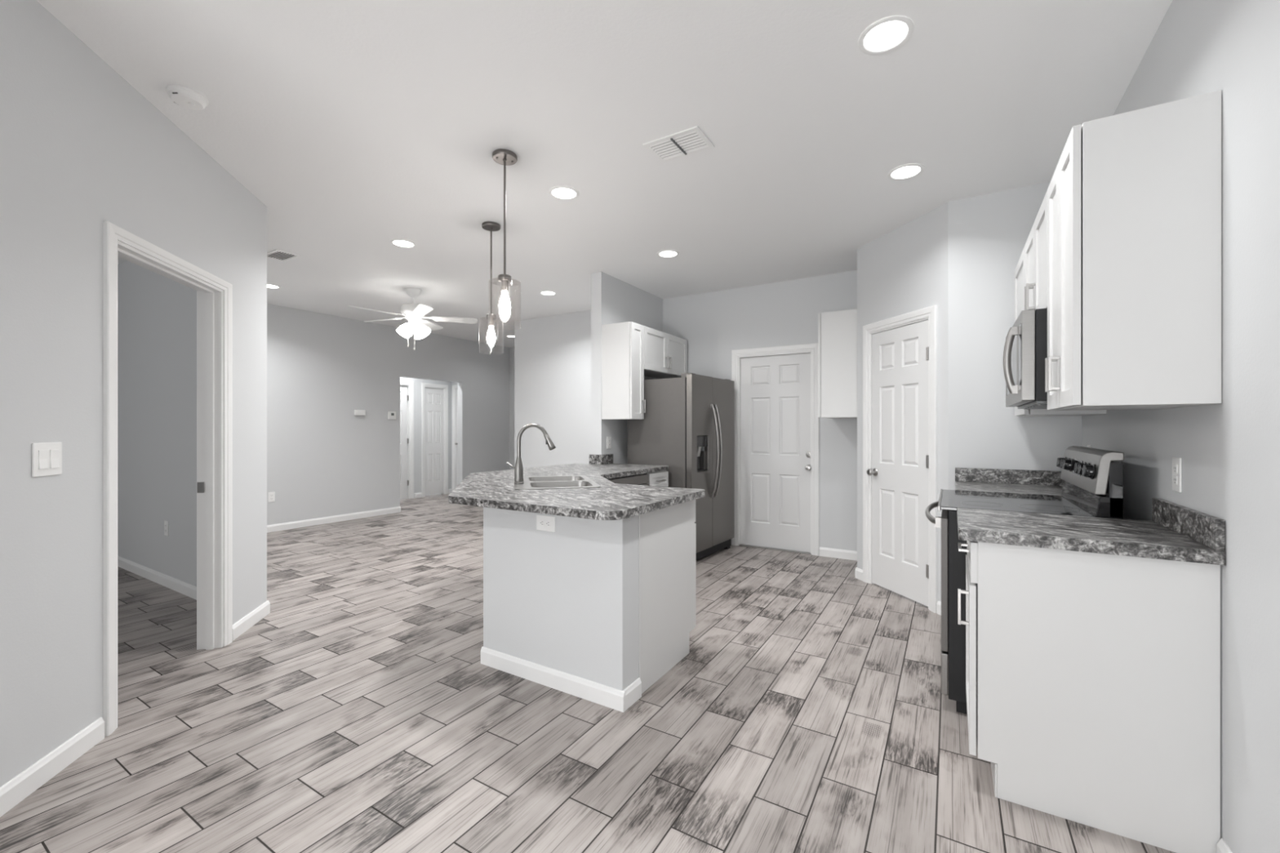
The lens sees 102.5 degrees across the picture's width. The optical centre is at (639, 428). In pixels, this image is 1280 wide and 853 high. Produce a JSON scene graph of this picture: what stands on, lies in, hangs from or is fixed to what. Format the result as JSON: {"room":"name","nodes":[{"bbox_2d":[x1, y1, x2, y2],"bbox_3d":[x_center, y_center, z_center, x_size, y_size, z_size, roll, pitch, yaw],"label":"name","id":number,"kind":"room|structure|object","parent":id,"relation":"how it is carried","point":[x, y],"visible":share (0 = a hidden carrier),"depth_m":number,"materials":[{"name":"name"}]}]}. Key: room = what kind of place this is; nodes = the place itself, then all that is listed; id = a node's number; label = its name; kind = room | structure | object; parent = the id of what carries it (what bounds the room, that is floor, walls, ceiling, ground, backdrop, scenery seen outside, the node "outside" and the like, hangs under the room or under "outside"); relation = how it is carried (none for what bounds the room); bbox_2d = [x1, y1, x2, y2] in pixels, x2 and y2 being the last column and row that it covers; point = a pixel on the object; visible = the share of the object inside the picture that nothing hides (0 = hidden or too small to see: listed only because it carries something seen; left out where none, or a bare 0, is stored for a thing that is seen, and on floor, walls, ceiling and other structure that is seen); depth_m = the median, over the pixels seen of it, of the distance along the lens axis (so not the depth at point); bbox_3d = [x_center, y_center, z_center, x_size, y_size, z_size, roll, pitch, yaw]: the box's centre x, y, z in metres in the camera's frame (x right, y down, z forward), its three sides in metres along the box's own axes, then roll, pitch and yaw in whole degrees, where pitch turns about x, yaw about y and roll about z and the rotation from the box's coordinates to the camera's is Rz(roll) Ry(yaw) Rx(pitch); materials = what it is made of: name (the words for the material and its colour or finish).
{"room":"kitchen","nodes":[
{"label":"kitchen","id":0,"kind":"room"},
{"bbox_2d":[0,0,266,786],"bbox_3d":[-2.247,-0.120,2.122,0.121,2.740,2.720,0,0,-14],"label":"wall","id":1,"kind":"structure","parent":0,"point":[81,148],"depth_m":1.92,"materials":[{"name":"grey paint"}]},
{"bbox_2d":[31,442,62,477],"bbox_3d":[-2.108,0.111,1.828,0.010,0.118,0.116,0,0,-14],"label":"light switch","id":2,"kind":"object","parent":1,"relation":"attached to","point":[46,457],"visible":1,"depth_m":1.82,"materials":[{"name":"white plastic"}]},
{"bbox_2d":[0,600,270,817],"bbox_3d":[-2.184,1.207,2.144,0.014,0.086,2.732,0,0,-14],"label":"baseboard","id":3,"kind":"structure","parent":1,"relation":"attached to","point":[19,788],"depth_m":1.86,"materials":[{"name":"white paint"}]},
{"bbox_2d":[102,220,232,736],"bbox_3d":[-2.337,0.205,2.527,0.138,2.090,0.948,0,0,-14],"label":"trim","id":4,"kind":"structure","parent":1,"relation":"attached to","point":[214,294],"depth_m":2.90,"materials":[{"name":"white paint"}]},
{"bbox_2d":[117,260,196,586],"bbox_3d":[-3.895,-0.120,4.184,3.000,2.740,0.050,0,0,31],"label":"wall","id":5,"kind":"structure","parent":0,"point":[157,313],"depth_m":4.17,"materials":[{"name":"grey paint"}]},
{"bbox_2d":[117,555,196,599],"bbox_3d":[-3.912,1.207,4.157,3.000,0.086,0.014,0,0,31],"label":"baseboard","id":6,"kind":"structure","parent":5,"relation":"attached to","point":[188,589],"depth_m":4.12,"materials":[{"name":"white paint"}]},
{"bbox_2d":[164,520,168,536],"bbox_3d":[-3.748,0.792,4.060,0.072,0.116,0.008,0,0,31],"label":"wall outlet","id":7,"kind":"object","parent":5,"relation":"attached to","point":[166,522],"visible":1,"depth_m":4.05,"materials":[{"name":"white plastic"}]},
{"bbox_2d":[266,303,509,524],"bbox_3d":[-3.835,-0.120,7.294,0.120,2.740,5.500,0,0,31],"label":"wall","id":8,"kind":"structure","parent":0,"point":[324,460],"depth_m":7.02,"materials":[{"name":"grey paint"}]},
{"bbox_2d":[267,492,275,502],"bbox_3d":[-4.435,0.830,6.179,0.008,0.116,0.072,0,0,31],"label":"wall outlet","id":9,"kind":"object","parent":8,"relation":"attached to","point":[271,495],"visible":1,"depth_m":6.17,"materials":[{"name":"white plastic"}]},
{"bbox_2d":[266,506,400,533],"bbox_3d":[-3.770,1.207,7.272,0.014,0.086,5.230,0,0,31],"label":"baseboard","id":10,"kind":"structure","parent":8,"relation":"attached to","point":[297,524],"depth_m":6.75,"materials":[{"name":"white paint"}]},
{"bbox_2d":[354,409,365,415],"bbox_3d":[-3.866,-0.212,7.085,0.042,0.072,0.140,0,0,31],"label":"door chime","id":11,"kind":"object","parent":8,"relation":"attached to","point":[357,412],"visible":1,"depth_m":7.06,"materials":[{"name":"white plastic"}]},
{"bbox_2d":[387,411,395,419],"bbox_3d":[-3.624,-0.184,7.499,0.027,0.116,0.120,0,0,31],"label":"thermostat","id":12,"kind":"object","parent":8,"relation":"attached to","point":[391,415],"visible":1,"depth_m":7.49,"materials":[{"name":"white plastic"}]},
{"bbox_2d":[400,377,451,493],"bbox_3d":[-4.321,-0.120,8.787,0.100,2.740,2.750,0,0,31],"label":"wall","id":13,"kind":"structure","parent":0,"point":[417,382],"depth_m":9.27,"materials":[{"name":"grey paint"}]},
{"bbox_2d":[400,386,408,498],"bbox_3d":[-4.288,0.247,8.802,0.050,1.965,0.690,0,0,31],"label":"door","id":14,"kind":"structure","parent":13,"relation":"in","point":[404,482],"depth_m":9.01,"materials":[{"name":"white paint"}]},
{"bbox_2d":[400,380,413,498],"bbox_3d":[-4.300,0.209,8.804,0.118,2.081,0.870,0,0,31],"label":"trim","id":15,"kind":"structure","parent":13,"relation":"attached to","point":[410,384],"depth_m":9.10,"materials":[{"name":"white paint"}]},
{"bbox_2d":[413,488,452,497],"bbox_3d":[-3.819,1.207,9.506,0.014,0.086,0.800,0,0,31],"label":"baseboard","id":16,"kind":"structure","parent":13,"relation":"attached to","point":[420,494],"depth_m":9.25,"materials":[{"name":"white paint"}]},
{"bbox_2d":[425,387,443,495],"bbox_3d":[-3.841,0.246,9.555,0.035,1.968,0.408,0,0,31],"label":"door","id":17,"kind":"structure","parent":13,"relation":"in","point":[433,397],"depth_m":9.54,"materials":[{"name":"white paint"}]},
{"bbox_2d":[422,382,448,497],"bbox_3d":[-3.844,0.217,9.557,0.118,2.066,0.560,0,0,31],"label":"trim","id":18,"kind":"structure","parent":13,"relation":"attached to","point":[445,388],"depth_m":9.71,"materials":[{"name":"white paint"}]},
{"bbox_2d":[451,382,457,488],"bbox_3d":[-3.143,-0.120,9.622,1.250,2.740,0.100,0,0,31],"label":"wall","id":19,"kind":"structure","parent":0,"point":[452,383],"depth_m":9.85,"materials":[{"name":"grey paint"}]},
{"bbox_2d":[452,384,457,490],"bbox_3d":[-3.216,0.214,9.656,0.820,2.071,0.118,0,0,31],"label":"trim","id":20,"kind":"structure","parent":19,"relation":"attached to","point":[455,388],"depth_m":9.80,"materials":[{"name":"white paint"}]},
{"bbox_2d":[454,389,457,486],"bbox_3d":[-3.235,0.247,9.624,0.658,1.965,0.102,0,0,31],"label":"door","id":21,"kind":"structure","parent":19,"relation":"in","point":[456,442],"depth_m":9.79,"materials":[{"name":"white paint"}]},
{"bbox_2d":[509,346,514,469],"bbox_3d":[-1.594,-0.120,9.081,2.100,2.740,0.120,0,0,31],"label":"wall","id":22,"kind":"structure","parent":0,"point":[511,349],"depth_m":9.47,"materials":[{"name":"grey paint"}]},
{"bbox_2d":[483,506,639,690],"bbox_3d":[-0.623,0.817,3.562,0.885,0.866,2.706,0,0,-8],"label":"wall","id":23,"kind":"structure","parent":0,"point":[566,599],"depth_m":2.44,"materials":[{"name":"grey paint"}]},
{"bbox_2d":[536,514,555,532],"bbox_3d":[-0.460,0.464,2.501,0.118,0.074,0.008,0,0,31],"label":"wall outlet","id":24,"kind":"object","parent":23,"relation":"attached to","point":[544,522],"visible":1,"depth_m":2.50,"materials":[{"name":"white plastic"}]},
{"bbox_2d":[539,520,544,526],"bbox_3d":[-0.478,0.464,2.510,0.030,0.029,0.002,0,0,31],"label":"socket","id":25,"kind":"object","parent":24,"relation":"attached to","point":[541,522],"depth_m":2.51,"materials":[{"name":"white plastic"}]},
{"bbox_2d":[546,520,551,527],"bbox_3d":[-0.445,0.464,2.489,0.030,0.029,0.002,0,0,31],"label":"socket","id":26,"kind":"object","parent":24,"relation":"attached to","point":[548,522],"depth_m":2.49,"materials":[{"name":"white plastic"}]},
{"bbox_2d":[480,646,641,712],"bbox_3d":[-0.420,1.207,2.556,0.905,0.086,0.154,0,0,31],"label":"baseboard","id":27,"kind":"structure","parent":23,"relation":"attached to","point":[620,700],"depth_m":2.43,"materials":[{"name":"white paint"}]},
{"bbox_2d":[0,493,1176,852],"bbox_3d":[-2.557,1.280,3.884,10.000,0.060,11.557,0,0,31],"label":"floor","id":28,"kind":"structure","parent":0,"point":[806,710],"depth_m":2.07,"materials":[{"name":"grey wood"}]},
{"bbox_2d":[608,473,648,485],"bbox_3d":[-0.333,0.819,4.287,0.602,0.862,0.596,0,0,31],"label":"dishwasher","id":29,"kind":"object","parent":28,"relation":"on","point":[638,479],"visible":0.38,"depth_m":4.19,"materials":[{"name":"metal"}]},
{"bbox_2d":[647,470,668,486],"bbox_3d":[-0.086,0.818,4.697,0.676,0.864,0.345,0,0,31],"label":"base cabinet","id":30,"kind":"object","parent":28,"relation":"on","point":[660,478],"visible":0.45,"depth_m":4.54,"materials":[{"name":"white paint"}]},
{"bbox_2d":[639,499,696,693],"bbox_3d":[-0.046,0.818,2.807,0.503,0.864,0.658,0,0,31],"label":"base cabinet","id":31,"kind":"object","parent":28,"relation":"on","point":[667,535],"visible":0.26,"depth_m":2.61,"materials":[{"name":"white paint"}]},
{"bbox_2d":[627,373,733,559],"bbox_3d":[0.464,0.373,5.181,0.817,1.754,0.897,0,0,35],"label":"refrigerator","id":32,"kind":"object","parent":28,"relation":"on","point":[686,427],"visible":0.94,"depth_m":4.87,"materials":[{"name":"metal"}]},
{"bbox_2d":[924,445,1124,714],"bbox_3d":[1.745,0.670,2.444,0.676,1.160,0.735,0,0,31],"label":"range","id":33,"kind":"object","parent":28,"relation":"on","point":[1093,477],"visible":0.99,"depth_m":2.24,"materials":[{"name":"silver metal"}]},
{"bbox_2d":[937,488,1099,517],"bbox_3d":[1.742,0.357,2.446,0.545,0.026,0.735,0,0,31],"label":"cooktop","id":34,"kind":"object","parent":33,"relation":"in","point":[949,500],"depth_m":2.36,"materials":[{"name":"black metal"}]},
{"bbox_2d":[957,540,1220,852],"bbox_3d":[1.516,0.818,1.848,0.637,0.864,0.515,0,0,31],"label":"base cabinet","id":35,"kind":"object","parent":28,"relation":"on","point":[1093,680],"visible":0.91,"depth_m":1.60,"materials":[{"name":"white paint"}]},
{"bbox_2d":[956,497,1226,565],"bbox_3d":[1.510,0.322,1.835,0.637,0.128,0.538,0,0,31],"label":"countertop","id":36,"kind":"structure","parent":35,"relation":"on","point":[1175,531],"depth_m":1.68,"materials":[{"name":"stone"}]},
{"bbox_3d":[2.182,0.818,2.947,0.637,0.864,0.564,0,0,31],"label":"base cabinet","id":37,"kind":"object","parent":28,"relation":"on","visible":0},
{"bbox_2d":[955,467,1064,495],"bbox_3d":[2.185,0.322,2.945,0.640,0.128,0.565,0,0,31],"label":"countertop","id":38,"kind":"structure","parent":37,"relation":"on","point":[989,480],"depth_m":3.12,"materials":[{"name":"stone"}]},
{"bbox_3d":[-0.607,0.818,3.431,1.095,0.864,1.140,0,0,31],"label":"base cabinet","id":39,"kind":"object","parent":28,"relation":"on","visible":0},
{"bbox_2d":[448,453,705,519],"bbox_3d":[-0.316,0.319,3.641,1.965,0.129,2.430,0,0,31],"label":"countertop","id":40,"kind":"structure","parent":39,"relation":"on","point":[611,500],"depth_m":2.71,"materials":[{"name":"stone"}]},
{"bbox_2d":[506,423,555,484],"bbox_3d":[-0.706,0.155,3.288,0.277,0.371,0.216,0,0,-38],"label":"faucet","id":41,"kind":"object","parent":40,"relation":"on","point":[518,471],"visible":1,"depth_m":3.23,"materials":[{"name":"metal"}]},
{"bbox_2d":[514,475,600,489],"bbox_3d":[-0.551,0.433,3.295,0.495,0.182,0.770,0,0,-14],"label":"sink","id":42,"kind":"object","parent":40,"relation":"in","point":[532,482],"visible":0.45,"depth_m":3.29,"materials":[{"name":"metal"}]},
{"bbox_2d":[35,0,1172,347],"bbox_3d":[-2.602,-1.530,3.857,10.150,0.080,10.900,0,0,31],"label":"ceiling","id":43,"kind":"structure","parent":0,"point":[359,126],"depth_m":2.51,"materials":[{"name":"white paint"}]},
{"bbox_2d":[165,84,208,110],"bbox_3d":[-2.027,-1.469,2.299,0.144,0.040,0.144,0,0,31],"label":"smoke detector","id":44,"kind":"object","parent":43,"relation":"attached to","point":[185,97],"visible":1,"depth_m":2.27,"materials":[{"name":"white plastic"}]},
{"bbox_2d":[266,283,280,288],"bbox_3d":[-3.882,-1.486,5.381,0.192,0.006,0.192,0,0,31],"label":"recessed light","id":45,"kind":"object","parent":43,"relation":"in","point":[268,286],"visible":0.62,"depth_m":5.41,"materials":[{"name":"white plastic"}]},
{"bbox_2d":[266,248,301,262],"bbox_3d":[-3.099,-1.485,4.427,0.290,0.008,0.190,0,0,31],"label":"ceiling vent","id":46,"kind":"object","parent":43,"relation":"in","point":[278,255],"visible":0.86,"depth_m":4.42,"materials":[{"name":"white plastic"}]},
{"bbox_2d":[390,239,416,248],"bbox_3d":[-1.909,-1.486,4.140,0.192,0.006,0.192,0,0,31],"label":"recessed light","id":47,"kind":"object","parent":43,"relation":"in","point":[403,243],"visible":1,"depth_m":4.14,"materials":[{"name":"white plastic"}]},
{"bbox_2d":[347,288,477,350],"bbox_3d":[-2.473,-1.160,5.508,1.256,0.659,1.236,0,0,31],"label":"ceiling fan","id":48,"kind":"object","parent":43,"relation":"hanging from","point":[413,313],"visible":1,"depth_m":5.48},
{"bbox_2d":[478,221,503,352],"bbox_3d":[-1.092,-1.020,3.765,0.175,0.939,0.175,0,0,31],"label":"pendant light","id":49,"kind":"object","parent":43,"relation":"hanging from","point":[488,225],"visible":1,"depth_m":3.75,"materials":[{"name":"grey metal"}]},
{"bbox_2d":[485,313,496,325],"bbox_3d":[-1.092,-0.791,3.765,0.072,0.087,0.072,0,0,31],"label":"socket","id":50,"kind":"object","parent":49,"relation":"attached to","point":[491,317],"depth_m":3.75,"materials":[{"name":"grey metal"}]},
{"bbox_2d":[492,149,521,328],"bbox_3d":[-0.739,-1.020,2.804,0.175,0.939,0.175,0,0,31],"label":"pendant light","id":51,"kind":"object","parent":43,"relation":"hanging from","point":[505,157],"visible":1,"depth_m":2.79,"materials":[{"name":"grey metal"}]},
{"bbox_2d":[497,274,511,291],"bbox_3d":[-0.739,-0.791,2.804,0.072,0.087,0.072,0,0,31],"label":"socket","id":52,"kind":"object","parent":51,"relation":"attached to","point":[504,282],"depth_m":2.79,"materials":[{"name":"grey metal"}]},
{"bbox_2d":[539,290,556,295],"bbox_3d":[-1.014,-1.486,5.660,0.192,0.006,0.192,0,0,31],"label":"recessed light","id":53,"kind":"object","parent":43,"relation":"in","point":[543,292],"visible":1,"depth_m":5.66,"materials":[{"name":"white plastic"}]},
{"bbox_2d":[548,186,579,199],"bbox_3d":[-0.482,-1.486,3.253,0.192,0.006,0.192,0,0,31],"label":"recessed light","id":54,"kind":"object","parent":43,"relation":"in","point":[561,193],"visible":1,"depth_m":3.25,"materials":[{"name":"white plastic"}]},
{"bbox_2d":[657,249,679,257],"bbox_3d":[0.240,-1.486,4.387,0.192,0.006,0.192,0,0,31],"label":"recessed light","id":55,"kind":"object","parent":43,"relation":"in","point":[666,253],"visible":1,"depth_m":4.38,"materials":[{"name":"white plastic"}]},
{"bbox_2d":[642,125,714,163],"bbox_3d":[0.204,-1.483,2.700,0.315,0.013,0.215,0,0,31],"label":"ceiling vent","id":56,"kind":"object","parent":43,"relation":"in","point":[691,140],"visible":1,"depth_m":2.69,"materials":[{"name":"white plastic"}]},
{"bbox_2d":[857,15,914,54],"bbox_3d":[0.932,-1.486,1.949,0.192,0.006,0.192,0,0,31],"label":"recessed light","id":57,"kind":"object","parent":43,"relation":"in","point":[885,35],"visible":1,"depth_m":1.94,"materials":[{"name":"white plastic"}]},
{"bbox_2d":[887,163,924,180],"bbox_3d":[1.545,-1.486,2.985,0.192,0.006,0.192,0,0,31],"label":"recessed light","id":58,"kind":"object","parent":43,"relation":"in","point":[906,171],"visible":1,"depth_m":2.98,"materials":[{"name":"white plastic"}]},
{"bbox_2d":[591,271,662,463],"bbox_3d":[-0.104,-0.120,5.442,0.120,2.740,1.220,0,0,31],"label":"wall","id":59,"kind":"structure","parent":0,"point":[613,300],"depth_m":5.03,"materials":[{"name":"grey paint"}]},
{"bbox_2d":[589,453,613,464],"bbox_3d":[-0.376,0.300,4.984,0.150,0.092,0.196,0,0,31],"label":"backsplash","id":60,"kind":"structure","parent":59,"relation":"attached to","point":[593,459],"depth_m":4.91,"materials":[{"name":"stone"}]},
{"bbox_2d":[606,436,611,448],"bbox_3d":[-0.301,0.142,4.994,0.008,0.116,0.072,0,0,31],"label":"wall outlet","id":61,"kind":"object","parent":59,"relation":"attached to","point":[608,438],"visible":1,"depth_m":4.98,"materials":[{"name":"white plastic"}]},
{"bbox_2d":[601,321,645,419],"bbox_3d":[-0.148,-0.532,4.895,0.370,0.900,0.226,0,0,31],"label":"upper cabinet","id":62,"kind":"object","parent":59,"relation":"attached to","point":[622,343],"visible":1,"depth_m":4.81,"materials":[{"name":"white paint"}]},
{"bbox_2d":[644,325,687,378],"bbox_3d":[0.153,-0.773,5.393,0.370,0.417,0.935,0,0,31],"label":"upper cabinet","id":63,"kind":"object","parent":59,"relation":"attached to","point":[665,355],"visible":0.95,"depth_m":5.29,"materials":[{"name":"white paint"}]},
{"bbox_2d":[514,270,857,551],"bbox_3d":[0.278,-0.120,6.006,4.650,2.740,0.140,0,0,31],"label":"wall","id":64,"kind":"structure","parent":0,"point":[553,353],"depth_m":5.64,"materials":[{"name":"grey paint"}]},
{"bbox_2d":[738,544,810,554],"bbox_3d":[1.397,1.245,5.304,0.750,0.010,0.100,0,0,31],"label":"trim","id":65,"kind":"structure","parent":64,"relation":"attached to","point":[746,545],"depth_m":5.26,"materials":[{"name":"white wood"}]},
{"bbox_2d":[740,353,810,552],"bbox_3d":[1.385,0.247,5.269,0.746,1.982,0.102,0,0,31],"label":"door","id":66,"kind":"structure","parent":64,"relation":"in","point":[775,390],"depth_m":5.28,"materials":[{"name":"white paint"}]},
{"bbox_2d":[731,342,819,555],"bbox_3d":[1.402,0.209,5.314,0.902,2.082,0.158,0,0,31],"label":"trim","id":67,"kind":"structure","parent":64,"relation":"attached to","point":[812,348],"depth_m":5.17,"materials":[{"name":"white paint"}]},
{"bbox_2d":[819,546,857,560],"bbox_3d":[0.187,1.207,5.971,4.530,0.086,0.014,0,0,31],"label":"baseboard","id":68,"kind":"structure","parent":64,"relation":"attached to","point":[824,552],"depth_m":4.92,"materials":[{"name":"white paint"}]},
{"bbox_2d":[857,201,948,601],"bbox_3d":[1.970,-0.120,3.842,0.100,2.740,0.929,0,0,-14],"label":"wall","id":69,"kind":"structure","parent":0,"point":[904,270],"depth_m":3.70,"materials":[{"name":"grey paint"}]},
{"bbox_2d":[866,320,928,606],"bbox_3d":[1.912,0.244,3.822,0.102,1.984,0.588,0,0,-14],"label":"door","id":70,"kind":"structure","parent":69,"relation":"in","point":[899,472],"depth_m":3.82,"materials":[{"name":"white paint"}]},
{"bbox_2d":[854,567,941,615],"bbox_3d":[1.914,1.207,3.833,0.014,0.086,0.939,0,0,-14],"label":"baseboard","id":71,"kind":"structure","parent":69,"relation":"attached to","point":[858,572],"depth_m":4.21,"materials":[{"name":"white paint"}]},
{"bbox_2d":[862,304,937,613],"bbox_3d":[1.962,0.209,3.840,0.118,2.082,0.744,0,0,-14],"label":"trim","id":72,"kind":"structure","parent":69,"relation":"attached to","point":[930,313],"depth_m":3.67,"materials":[{"name":"white paint"}]},
{"bbox_2d":[948,182,1081,489],"bbox_3d":[2.354,-0.120,3.239,0.700,2.740,0.100,0,0,31],"label":"wall","id":73,"kind":"structure","parent":0,"point":[988,233],"depth_m":3.27,"materials":[{"name":"grey paint"}]},
{"bbox_2d":[955,467,1064,486],"bbox_3d":[2.185,0.302,2.945,0.640,0.088,0.565,0,0,31],"label":"backsplash","id":74,"kind":"structure","parent":73,"relation":"attached to","point":[1043,477],"depth_m":3.18,"materials":[{"name":"stone"}]},
{"bbox_2d":[1081,0,1279,852],"bbox_3d":[0.806,-0.120,-0.059,0.120,2.740,7.235,0,0,31],"label":"wall","id":75,"kind":"structure","parent":0,"point":[1228,450],"depth_m":1.38,"materials":[{"name":"grey paint"}]},
{"bbox_2d":[1024,191,1047,310],"bbox_3d":[1.960,-0.725,2.313,0.361,0.475,0.739,0,0,31],"label":"upper cabinet","id":76,"kind":"object","parent":75,"relation":"attached to","point":[1036,245],"visible":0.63,"depth_m":2.33,"materials":[{"name":"white paint"}]},
{"bbox_2d":[1003,307,1047,409],"bbox_3d":[1.918,-0.290,2.339,0.459,0.389,0.735,0,0,31],"label":"microwave","id":77,"kind":"object","parent":76,"relation":"attached to","point":[1025,347],"visible":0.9,"depth_m":2.11,"materials":[{"name":"silver metal"}]},
{"bbox_2d":[1014,247,1106,417],"bbox_3d":[2.300,-0.516,2.874,0.361,0.892,0.566,0,0,31],"label":"upper cabinet","id":78,"kind":"object","parent":75,"relation":"attached to","point":[1020,269],"visible":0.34,"depth_m":2.79,"materials":[{"name":"white paint"}]},
{"bbox_2d":[1044,89,1221,410],"bbox_3d":[1.634,-0.516,1.774,0.361,0.892,0.518,0,0,31],"label":"upper cabinet","id":79,"kind":"object","parent":75,"relation":"attached to","point":[1134,197],"visible":1,"depth_m":1.55,"materials":[{"name":"white paint"}]},
{"bbox_2d":[1172,457,1182,492],"bbox_3d":[1.825,0.158,1.747,0.008,0.116,0.072,0,0,31],"label":"wall outlet","id":80,"kind":"object","parent":75,"relation":"attached to","point":[1176,462],"visible":1,"depth_m":1.73,"materials":[{"name":"white plastic"}]},
{"bbox_2d":[1173,464,1177,473],"bbox_3d":[1.823,0.139,1.748,0.002,0.029,0.030,0,0,31],"label":"socket","id":81,"kind":"object","parent":80,"relation":"attached to","point":[1175,466],"depth_m":1.75,"materials":[{"name":"white plastic"}]},
{"bbox_2d":[1173,475,1177,484],"bbox_3d":[1.823,0.177,1.748,0.002,0.029,0.030,0,0,31],"label":"socket","id":82,"kind":"object","parent":80,"relation":"attached to","point":[1175,477],"depth_m":1.75,"materials":[{"name":"white plastic"}]},
{"bbox_2d":[1151,497,1225,551],"bbox_3d":[1.774,0.302,1.675,0.020,0.088,0.538,0,0,31],"label":"backsplash","id":83,"kind":"structure","parent":75,"relation":"attached to","point":[1207,530],"depth_m":1.60,"materials":[{"name":"stone"}]},
{"bbox_2d":[1216,838,1232,852],"bbox_3d":[0.273,1.207,-0.809,0.014,0.086,5.300,0,0,31],"label":"baseboard","id":84,"kind":"structure","parent":75,"relation":"attached to","point":[1222,846],"depth_m":1.44,"materials":[{"name":"white paint"}]},
{"bbox_3d":[2.012,-0.120,4.516,0.100,2.740,0.610,0,0,31],"label":"wall","id":85,"kind":"structure","parent":0,"visible":0},
{"bbox_2d":[817,308,857,418],"bbox_3d":[1.825,-0.547,4.651,0.356,0.913,0.565,0,0,31],"label":"upper cabinet","id":86,"kind":"object","parent":85,"relation":"attached to","point":[837,330],"visible":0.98,"depth_m":4.40,"materials":[{"name":"white paint"}]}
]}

